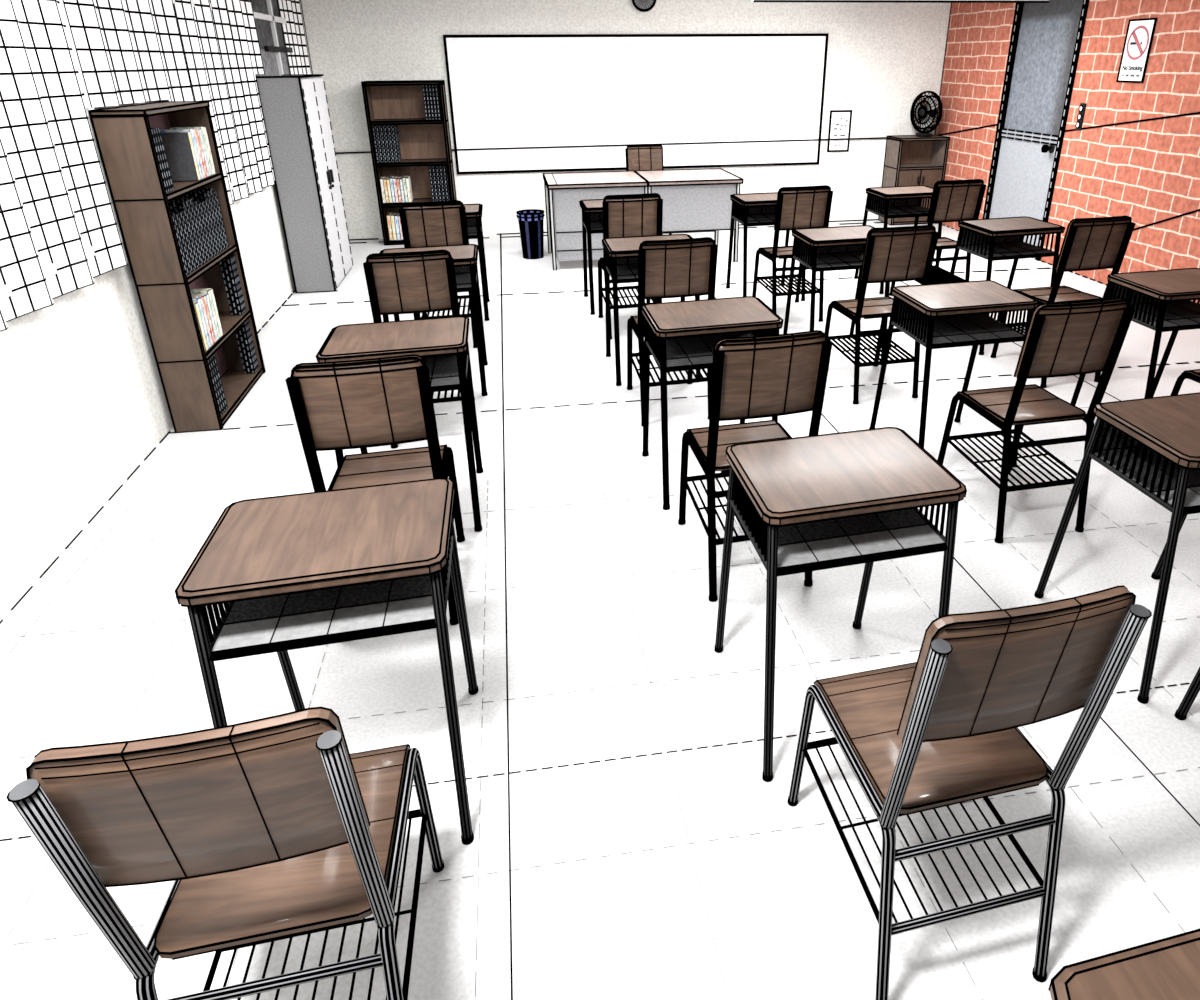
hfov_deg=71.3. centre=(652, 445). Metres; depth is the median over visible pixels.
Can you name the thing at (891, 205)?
tray
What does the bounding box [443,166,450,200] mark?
book
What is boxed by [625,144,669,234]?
chair
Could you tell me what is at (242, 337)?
book
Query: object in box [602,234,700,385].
school desk
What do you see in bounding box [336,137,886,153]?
trim
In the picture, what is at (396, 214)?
book
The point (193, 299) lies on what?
book
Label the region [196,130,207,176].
book
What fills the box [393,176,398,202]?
book
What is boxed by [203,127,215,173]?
book
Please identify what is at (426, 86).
book
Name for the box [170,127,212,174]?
book
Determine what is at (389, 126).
book
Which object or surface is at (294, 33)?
window curtain
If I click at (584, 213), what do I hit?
grille
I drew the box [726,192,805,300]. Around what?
school desk
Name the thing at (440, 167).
book
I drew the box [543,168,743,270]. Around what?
desk
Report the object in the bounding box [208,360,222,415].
book
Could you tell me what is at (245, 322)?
book
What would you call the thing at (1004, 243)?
tray
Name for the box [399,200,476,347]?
chair
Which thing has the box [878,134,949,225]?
bookcase
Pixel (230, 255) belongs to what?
book
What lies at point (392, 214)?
book
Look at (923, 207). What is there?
grille
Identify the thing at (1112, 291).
grille
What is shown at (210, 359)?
book
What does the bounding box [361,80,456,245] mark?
bookcase
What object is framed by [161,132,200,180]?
book
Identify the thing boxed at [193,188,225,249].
book
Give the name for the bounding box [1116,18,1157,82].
no smoking sign
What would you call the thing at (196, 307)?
book
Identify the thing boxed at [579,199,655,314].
school desk
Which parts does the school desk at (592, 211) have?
leg, leg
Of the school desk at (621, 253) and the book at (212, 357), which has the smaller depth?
the book at (212, 357)
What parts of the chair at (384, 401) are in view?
post, backrest, seat, post, leg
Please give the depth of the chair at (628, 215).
5.36 m
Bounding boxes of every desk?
[175,478,478,844]
[316,316,482,531]
[380,244,487,395]
[419,203,489,320]
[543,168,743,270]
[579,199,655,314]
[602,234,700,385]
[641,296,783,509]
[714,427,966,781]
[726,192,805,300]
[783,225,889,358]
[854,185,941,293]
[869,280,1038,466]
[948,216,1064,354]
[1034,392,1199,703]
[1048,928,1199,999]
[1071,268,1199,405]
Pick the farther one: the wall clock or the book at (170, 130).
the wall clock
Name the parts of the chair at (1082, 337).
leg, seat, post, backrest, leg, post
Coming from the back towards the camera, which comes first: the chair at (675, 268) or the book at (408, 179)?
the book at (408, 179)
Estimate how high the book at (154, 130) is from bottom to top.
0.275 m
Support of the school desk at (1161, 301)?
on the floor
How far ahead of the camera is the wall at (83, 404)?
3.40 m
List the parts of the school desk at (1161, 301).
leg, leg, leg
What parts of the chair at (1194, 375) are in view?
seat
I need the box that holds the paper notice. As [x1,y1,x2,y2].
[827,110,851,151]
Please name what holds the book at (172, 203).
on the bookcase at (123, 134)
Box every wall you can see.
[0,3,311,623]
[300,0,951,239]
[935,0,1199,302]
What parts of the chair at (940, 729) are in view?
leg, post, seat, backrest, leg, post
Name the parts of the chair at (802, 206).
leg, seat, post, backrest, leg, post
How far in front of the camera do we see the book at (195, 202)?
4.27 m
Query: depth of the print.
6.38 m
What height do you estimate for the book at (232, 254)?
0.330 m
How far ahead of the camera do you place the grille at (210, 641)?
1.77 m
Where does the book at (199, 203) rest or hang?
on the bookcase at (123, 134)
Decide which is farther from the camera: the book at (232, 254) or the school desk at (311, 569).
the book at (232, 254)
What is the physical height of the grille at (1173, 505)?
0.145 m
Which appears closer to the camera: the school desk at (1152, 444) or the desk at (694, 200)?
the school desk at (1152, 444)
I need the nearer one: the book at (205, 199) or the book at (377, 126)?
the book at (205, 199)
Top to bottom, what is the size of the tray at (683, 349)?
0.136 m
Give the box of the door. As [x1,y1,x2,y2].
[983,0,1089,260]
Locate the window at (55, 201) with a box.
[0,0,274,331]
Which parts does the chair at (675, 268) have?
seat, leg, post, backrest, leg, post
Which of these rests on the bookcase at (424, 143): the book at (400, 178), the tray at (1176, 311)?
the book at (400, 178)
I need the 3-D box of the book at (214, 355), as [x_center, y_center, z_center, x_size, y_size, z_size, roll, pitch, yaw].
[-2.333,-0.332,4.357,0.150,0.310,0.030,-4,25,-8]
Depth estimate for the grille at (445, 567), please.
1.93 m
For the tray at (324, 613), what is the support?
on the school desk at (311, 569)
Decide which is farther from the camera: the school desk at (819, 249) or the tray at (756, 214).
the tray at (756, 214)
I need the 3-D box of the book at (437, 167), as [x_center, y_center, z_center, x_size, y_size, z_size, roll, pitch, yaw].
[-2.158,-2.674,8.489,0.033,0.345,0.180,-4,25,-8]
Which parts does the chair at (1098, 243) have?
leg, seat, post, backrest, leg, post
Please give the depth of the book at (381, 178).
8.35 m
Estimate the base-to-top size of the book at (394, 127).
0.345 m
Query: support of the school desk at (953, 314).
on the floor
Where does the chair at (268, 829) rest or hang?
on the floor
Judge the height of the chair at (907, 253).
0.931 m
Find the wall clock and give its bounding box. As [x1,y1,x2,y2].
[632,0,655,11]
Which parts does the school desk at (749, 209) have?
leg, leg, leg, leg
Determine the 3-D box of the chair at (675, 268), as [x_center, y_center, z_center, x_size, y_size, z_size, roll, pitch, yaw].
[0.086,-0.652,4.358,0.391,0.931,0.595,-4,25,-8]
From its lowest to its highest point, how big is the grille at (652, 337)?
0.146 m
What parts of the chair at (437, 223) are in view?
post, leg, backrest, post, leg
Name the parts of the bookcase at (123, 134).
panel, panel, shelf, shelf, panel, shelf, shelf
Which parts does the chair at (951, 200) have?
post, seat, backrest, leg, post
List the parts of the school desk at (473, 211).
leg, leg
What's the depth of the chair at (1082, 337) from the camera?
3.12 m
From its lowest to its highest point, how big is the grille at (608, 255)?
0.146 m
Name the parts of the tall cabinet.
door, handle, handle, door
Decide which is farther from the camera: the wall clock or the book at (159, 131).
the wall clock
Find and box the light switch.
[1075,103,1086,129]
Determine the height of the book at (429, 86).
0.315 m
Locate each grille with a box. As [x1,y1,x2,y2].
[202,602,234,649]
[441,525,453,611]
[464,351,467,378]
[583,212,586,229]
[606,253,611,278]
[646,323,659,367]
[730,471,767,569]
[732,202,743,224]
[749,330,772,335]
[793,238,811,269]
[866,195,884,216]
[891,298,927,346]
[914,504,945,541]
[920,198,930,208]
[957,228,989,259]
[983,311,1025,335]
[1021,234,1054,251]
[1089,421,1179,511]
[1109,284,1159,329]
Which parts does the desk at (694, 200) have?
leg, leg, panel, panel, leg, leg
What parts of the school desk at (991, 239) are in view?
leg, leg, leg, leg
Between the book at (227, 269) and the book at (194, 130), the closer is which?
the book at (194, 130)
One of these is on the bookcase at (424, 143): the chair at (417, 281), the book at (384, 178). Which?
the book at (384, 178)
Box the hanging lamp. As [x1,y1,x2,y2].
[752,0,1049,2]
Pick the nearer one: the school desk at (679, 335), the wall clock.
the school desk at (679, 335)
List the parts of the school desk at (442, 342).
leg, leg, leg, leg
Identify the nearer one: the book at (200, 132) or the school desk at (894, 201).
the book at (200, 132)
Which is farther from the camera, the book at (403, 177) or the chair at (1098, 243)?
the book at (403, 177)
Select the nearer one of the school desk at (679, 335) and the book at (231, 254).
the school desk at (679, 335)
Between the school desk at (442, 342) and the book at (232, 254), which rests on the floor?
the school desk at (442, 342)
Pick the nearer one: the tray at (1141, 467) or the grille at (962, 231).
the tray at (1141, 467)
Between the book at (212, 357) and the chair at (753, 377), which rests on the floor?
the chair at (753, 377)
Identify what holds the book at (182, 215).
on the bookcase at (123, 134)
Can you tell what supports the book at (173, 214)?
on the bookcase at (123, 134)
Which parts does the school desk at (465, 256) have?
leg, leg, leg, leg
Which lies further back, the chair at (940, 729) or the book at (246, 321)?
the book at (246, 321)
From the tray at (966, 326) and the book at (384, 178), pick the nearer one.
the tray at (966, 326)
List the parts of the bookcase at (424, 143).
panel, shelf, panel, shelf, panel, shelf, shelf, panel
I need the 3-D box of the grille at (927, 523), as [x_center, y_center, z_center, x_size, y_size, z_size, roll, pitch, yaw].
[0.714,0.117,2.236,0.017,0.145,0.377,-4,25,-9]
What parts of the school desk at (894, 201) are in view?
leg, leg, leg, leg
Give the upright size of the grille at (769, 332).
0.146 m
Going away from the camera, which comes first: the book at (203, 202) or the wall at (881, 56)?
the book at (203, 202)
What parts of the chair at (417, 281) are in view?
post, backrest, post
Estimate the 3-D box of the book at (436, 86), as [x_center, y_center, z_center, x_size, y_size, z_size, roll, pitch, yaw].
[-2.093,-3.372,8.180,0.028,0.315,0.180,-4,25,-8]
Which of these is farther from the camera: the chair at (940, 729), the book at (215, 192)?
the book at (215, 192)
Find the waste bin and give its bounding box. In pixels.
[516,209,544,258]
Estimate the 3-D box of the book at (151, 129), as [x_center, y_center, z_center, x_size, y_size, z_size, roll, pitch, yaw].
[-2.324,-1.293,3.801,0.150,0.275,0.027,-4,25,-8]
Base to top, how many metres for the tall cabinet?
1.624 m
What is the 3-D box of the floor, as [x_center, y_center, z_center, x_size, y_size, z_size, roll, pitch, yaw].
[0.808,-0.274,4.632,6.682,0.001,10.460,-4,25,-8]
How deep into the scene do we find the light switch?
6.96 m
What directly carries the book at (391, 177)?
on the bookcase at (424, 143)
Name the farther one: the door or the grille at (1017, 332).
the door
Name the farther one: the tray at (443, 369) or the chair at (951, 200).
the chair at (951, 200)
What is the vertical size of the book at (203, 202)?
0.278 m
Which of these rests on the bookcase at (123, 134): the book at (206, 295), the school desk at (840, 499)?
the book at (206, 295)
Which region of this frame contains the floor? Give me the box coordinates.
[0,220,1199,999]
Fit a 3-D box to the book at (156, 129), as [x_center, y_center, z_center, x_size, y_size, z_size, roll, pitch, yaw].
[-2.333,-1.316,3.852,0.150,0.275,0.027,-4,25,-8]
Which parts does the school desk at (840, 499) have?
leg, leg, leg, leg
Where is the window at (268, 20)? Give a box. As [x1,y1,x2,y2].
[0,0,292,300]
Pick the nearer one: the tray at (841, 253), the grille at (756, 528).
the grille at (756, 528)
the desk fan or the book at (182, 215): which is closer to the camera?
the book at (182, 215)
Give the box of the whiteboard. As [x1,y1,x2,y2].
[443,33,828,173]
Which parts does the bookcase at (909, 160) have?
panel, door, shelf, panel, panel, shelf, door, panel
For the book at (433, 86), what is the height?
0.315 m
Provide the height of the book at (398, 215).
0.257 m
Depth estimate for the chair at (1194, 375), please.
3.66 m
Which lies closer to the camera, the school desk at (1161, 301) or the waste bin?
the school desk at (1161, 301)
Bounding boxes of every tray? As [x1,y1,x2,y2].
[212,576,434,650]
[423,355,458,385]
[455,266,470,287]
[467,218,476,234]
[590,213,602,229]
[617,257,637,278]
[666,332,751,366]
[721,164,773,166]
[748,206,775,222]
[777,509,943,566]
[798,240,863,267]
[869,196,928,214]
[897,303,1022,343]
[961,229,1050,256]
[1094,422,1199,506]
[1111,285,1199,326]
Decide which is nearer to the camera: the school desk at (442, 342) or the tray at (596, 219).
the school desk at (442, 342)
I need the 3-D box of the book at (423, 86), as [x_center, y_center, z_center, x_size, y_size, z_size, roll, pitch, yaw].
[-2.211,-3.363,8.162,0.028,0.315,0.180,-4,25,-8]
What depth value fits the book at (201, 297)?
4.21 m
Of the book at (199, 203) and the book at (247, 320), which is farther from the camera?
the book at (247, 320)
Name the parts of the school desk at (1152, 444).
leg, leg, leg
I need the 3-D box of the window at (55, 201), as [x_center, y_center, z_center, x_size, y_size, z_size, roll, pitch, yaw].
[-2.410,-1.705,3.397,0.061,1.937,6.462,-4,25,-8]
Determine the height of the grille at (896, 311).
0.146 m
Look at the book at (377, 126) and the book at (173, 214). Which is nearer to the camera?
the book at (173, 214)
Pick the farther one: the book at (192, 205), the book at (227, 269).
the book at (227, 269)
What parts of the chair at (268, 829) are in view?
post, leg, backrest, seat, post, leg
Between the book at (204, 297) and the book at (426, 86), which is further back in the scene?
the book at (426, 86)
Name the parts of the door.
panel, rail, glass, handle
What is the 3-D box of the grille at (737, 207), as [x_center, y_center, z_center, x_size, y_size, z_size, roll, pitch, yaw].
[0.661,-1.772,6.333,0.021,0.148,0.378,-4,25,-8]
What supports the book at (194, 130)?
on the bookcase at (123, 134)
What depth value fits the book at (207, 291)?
4.30 m
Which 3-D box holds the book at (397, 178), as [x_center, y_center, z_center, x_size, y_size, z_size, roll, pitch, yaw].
[-2.554,-2.593,8.450,0.030,0.247,0.185,-4,25,-8]
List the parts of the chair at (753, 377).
leg, post, seat, backrest, leg, post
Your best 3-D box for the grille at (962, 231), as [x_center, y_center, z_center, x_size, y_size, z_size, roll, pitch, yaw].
[2.021,-1.270,5.220,0.020,0.146,0.378,-5,25,-10]
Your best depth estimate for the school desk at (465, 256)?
4.62 m
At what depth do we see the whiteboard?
8.69 m
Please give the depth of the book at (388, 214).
8.50 m
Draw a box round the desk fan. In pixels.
[910,91,942,136]
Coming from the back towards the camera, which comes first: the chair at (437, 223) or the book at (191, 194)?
the chair at (437, 223)
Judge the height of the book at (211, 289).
0.254 m
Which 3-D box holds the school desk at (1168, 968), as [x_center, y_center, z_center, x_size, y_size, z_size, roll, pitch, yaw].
[0.735,0.994,0.990,0.527,0.752,0.590,-4,25,-8]
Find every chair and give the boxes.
[6,707,443,999]
[285,354,464,624]
[363,249,474,448]
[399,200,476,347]
[598,193,662,338]
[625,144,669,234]
[627,237,717,426]
[678,330,832,601]
[752,185,832,321]
[787,585,1151,999]
[824,225,938,403]
[889,179,985,295]
[937,298,1134,543]
[990,215,1134,387]
[1171,369,1199,394]
[1174,667,1199,720]
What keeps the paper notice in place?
attached to the wall at (881, 56)
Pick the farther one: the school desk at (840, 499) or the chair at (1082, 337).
the chair at (1082, 337)
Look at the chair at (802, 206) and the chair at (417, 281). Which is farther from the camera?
the chair at (802, 206)
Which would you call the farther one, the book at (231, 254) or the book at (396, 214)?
the book at (396, 214)
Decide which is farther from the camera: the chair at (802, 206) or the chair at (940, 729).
the chair at (802, 206)
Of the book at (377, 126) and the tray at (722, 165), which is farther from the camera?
the tray at (722, 165)
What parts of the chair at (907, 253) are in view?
leg, seat, post, backrest, leg, post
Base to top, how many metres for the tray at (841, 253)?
0.136 m
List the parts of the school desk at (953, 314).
leg, leg, leg, leg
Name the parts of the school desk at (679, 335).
leg, leg, leg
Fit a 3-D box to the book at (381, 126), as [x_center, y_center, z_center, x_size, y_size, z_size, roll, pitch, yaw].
[-2.640,-2.992,8.254,0.035,0.345,0.180,-4,25,-8]
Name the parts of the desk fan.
blade, blade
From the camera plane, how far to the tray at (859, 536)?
2.10 m
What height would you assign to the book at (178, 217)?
0.278 m
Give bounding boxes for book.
[151,128,171,190]
[151,129,167,191]
[153,129,169,191]
[158,128,173,189]
[160,129,202,178]
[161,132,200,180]
[169,200,203,265]
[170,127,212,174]
[170,206,199,267]
[171,211,196,270]
[172,213,189,274]
[174,198,206,262]
[175,213,192,272]
[177,197,219,253]
[178,192,222,251]
[190,288,222,336]
[190,289,220,338]
[192,294,218,341]
[192,295,215,343]
[192,296,213,346]
[192,297,210,348]
[193,129,205,177]
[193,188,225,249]
[193,302,208,351]
[194,201,210,260]
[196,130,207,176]
[197,201,216,256]
[198,130,210,175]
[198,202,213,258]
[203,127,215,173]
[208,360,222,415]
[209,358,223,413]
[211,356,225,411]
[213,353,227,408]
[214,191,228,247]
[220,256,242,314]
[230,255,243,312]
[231,254,245,310]
[232,254,244,311]
[235,323,255,372]
[245,322,256,370]
[246,321,257,369]
[247,320,258,367]
[372,125,380,162]
[376,125,384,162]
[380,125,387,161]
[380,176,385,203]
[383,177,388,203]
[384,125,391,161]
[386,177,392,202]
[386,212,393,240]
[388,125,395,161]
[389,176,395,202]
[390,212,396,240]
[391,125,401,161]
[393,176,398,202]
[394,213,400,240]
[396,176,401,202]
[398,215,402,240]
[399,177,404,202]
[402,176,407,202]
[406,176,412,201]
[422,85,428,119]
[425,85,431,119]
[428,85,434,119]
[429,166,435,201]
[432,85,437,118]
[432,166,439,200]
[435,85,441,118]
[436,166,442,200]
[439,166,446,200]
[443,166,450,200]
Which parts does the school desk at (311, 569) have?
leg, leg, leg, leg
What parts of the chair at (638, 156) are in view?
backrest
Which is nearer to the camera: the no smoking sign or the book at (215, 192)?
the book at (215, 192)
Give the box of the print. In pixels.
[1122,74,1139,76]
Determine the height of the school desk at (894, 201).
0.757 m
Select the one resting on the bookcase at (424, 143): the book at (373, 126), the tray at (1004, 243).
the book at (373, 126)
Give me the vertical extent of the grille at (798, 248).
0.146 m
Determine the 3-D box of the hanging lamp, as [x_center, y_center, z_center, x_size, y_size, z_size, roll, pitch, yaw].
[1.121,-2.401,3.621,1.406,0.854,0.142,-4,25,-8]
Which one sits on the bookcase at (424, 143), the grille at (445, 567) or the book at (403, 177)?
the book at (403, 177)
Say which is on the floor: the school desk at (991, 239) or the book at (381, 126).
the school desk at (991, 239)
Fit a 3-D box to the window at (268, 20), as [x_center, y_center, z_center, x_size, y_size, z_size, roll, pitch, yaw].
[-2.609,-2.090,4.357,0.030,1.660,7.442,-4,25,-8]
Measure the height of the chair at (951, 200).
0.933 m
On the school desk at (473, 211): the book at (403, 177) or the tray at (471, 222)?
the tray at (471, 222)
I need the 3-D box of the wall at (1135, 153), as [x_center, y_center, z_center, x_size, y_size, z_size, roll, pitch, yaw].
[4.029,-1.783,4.529,0.018,2.782,10.454,-4,25,-8]
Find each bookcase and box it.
[88,101,265,432]
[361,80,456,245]
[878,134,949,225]
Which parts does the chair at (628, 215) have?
post, leg, backrest, post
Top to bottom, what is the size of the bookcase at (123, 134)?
1.526 m
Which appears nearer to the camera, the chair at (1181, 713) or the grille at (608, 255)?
the chair at (1181, 713)
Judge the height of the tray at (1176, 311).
0.136 m
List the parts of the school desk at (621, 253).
leg, leg, leg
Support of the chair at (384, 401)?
on the floor
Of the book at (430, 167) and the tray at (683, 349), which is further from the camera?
the book at (430, 167)
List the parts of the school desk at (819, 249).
leg, leg, leg, leg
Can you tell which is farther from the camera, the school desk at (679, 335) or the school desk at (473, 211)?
the school desk at (473, 211)
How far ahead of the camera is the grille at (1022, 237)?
5.33 m
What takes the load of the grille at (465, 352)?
attached to the school desk at (442, 342)
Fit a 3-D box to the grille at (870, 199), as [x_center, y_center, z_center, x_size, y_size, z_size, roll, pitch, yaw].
[1.778,-1.904,6.599,0.021,0.148,0.378,-4,25,-8]
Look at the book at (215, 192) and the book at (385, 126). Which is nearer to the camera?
the book at (215, 192)
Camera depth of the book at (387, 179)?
8.36 m
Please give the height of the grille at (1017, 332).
0.146 m
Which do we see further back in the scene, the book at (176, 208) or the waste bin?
the waste bin
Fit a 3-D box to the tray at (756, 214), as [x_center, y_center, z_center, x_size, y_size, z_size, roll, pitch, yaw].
[0.892,-1.804,6.380,0.463,0.137,0.410,-4,25,-8]
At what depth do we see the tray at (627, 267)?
4.88 m
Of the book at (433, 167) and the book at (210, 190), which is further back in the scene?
the book at (433, 167)
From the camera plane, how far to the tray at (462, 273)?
4.72 m
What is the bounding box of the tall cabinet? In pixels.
[255,74,352,292]

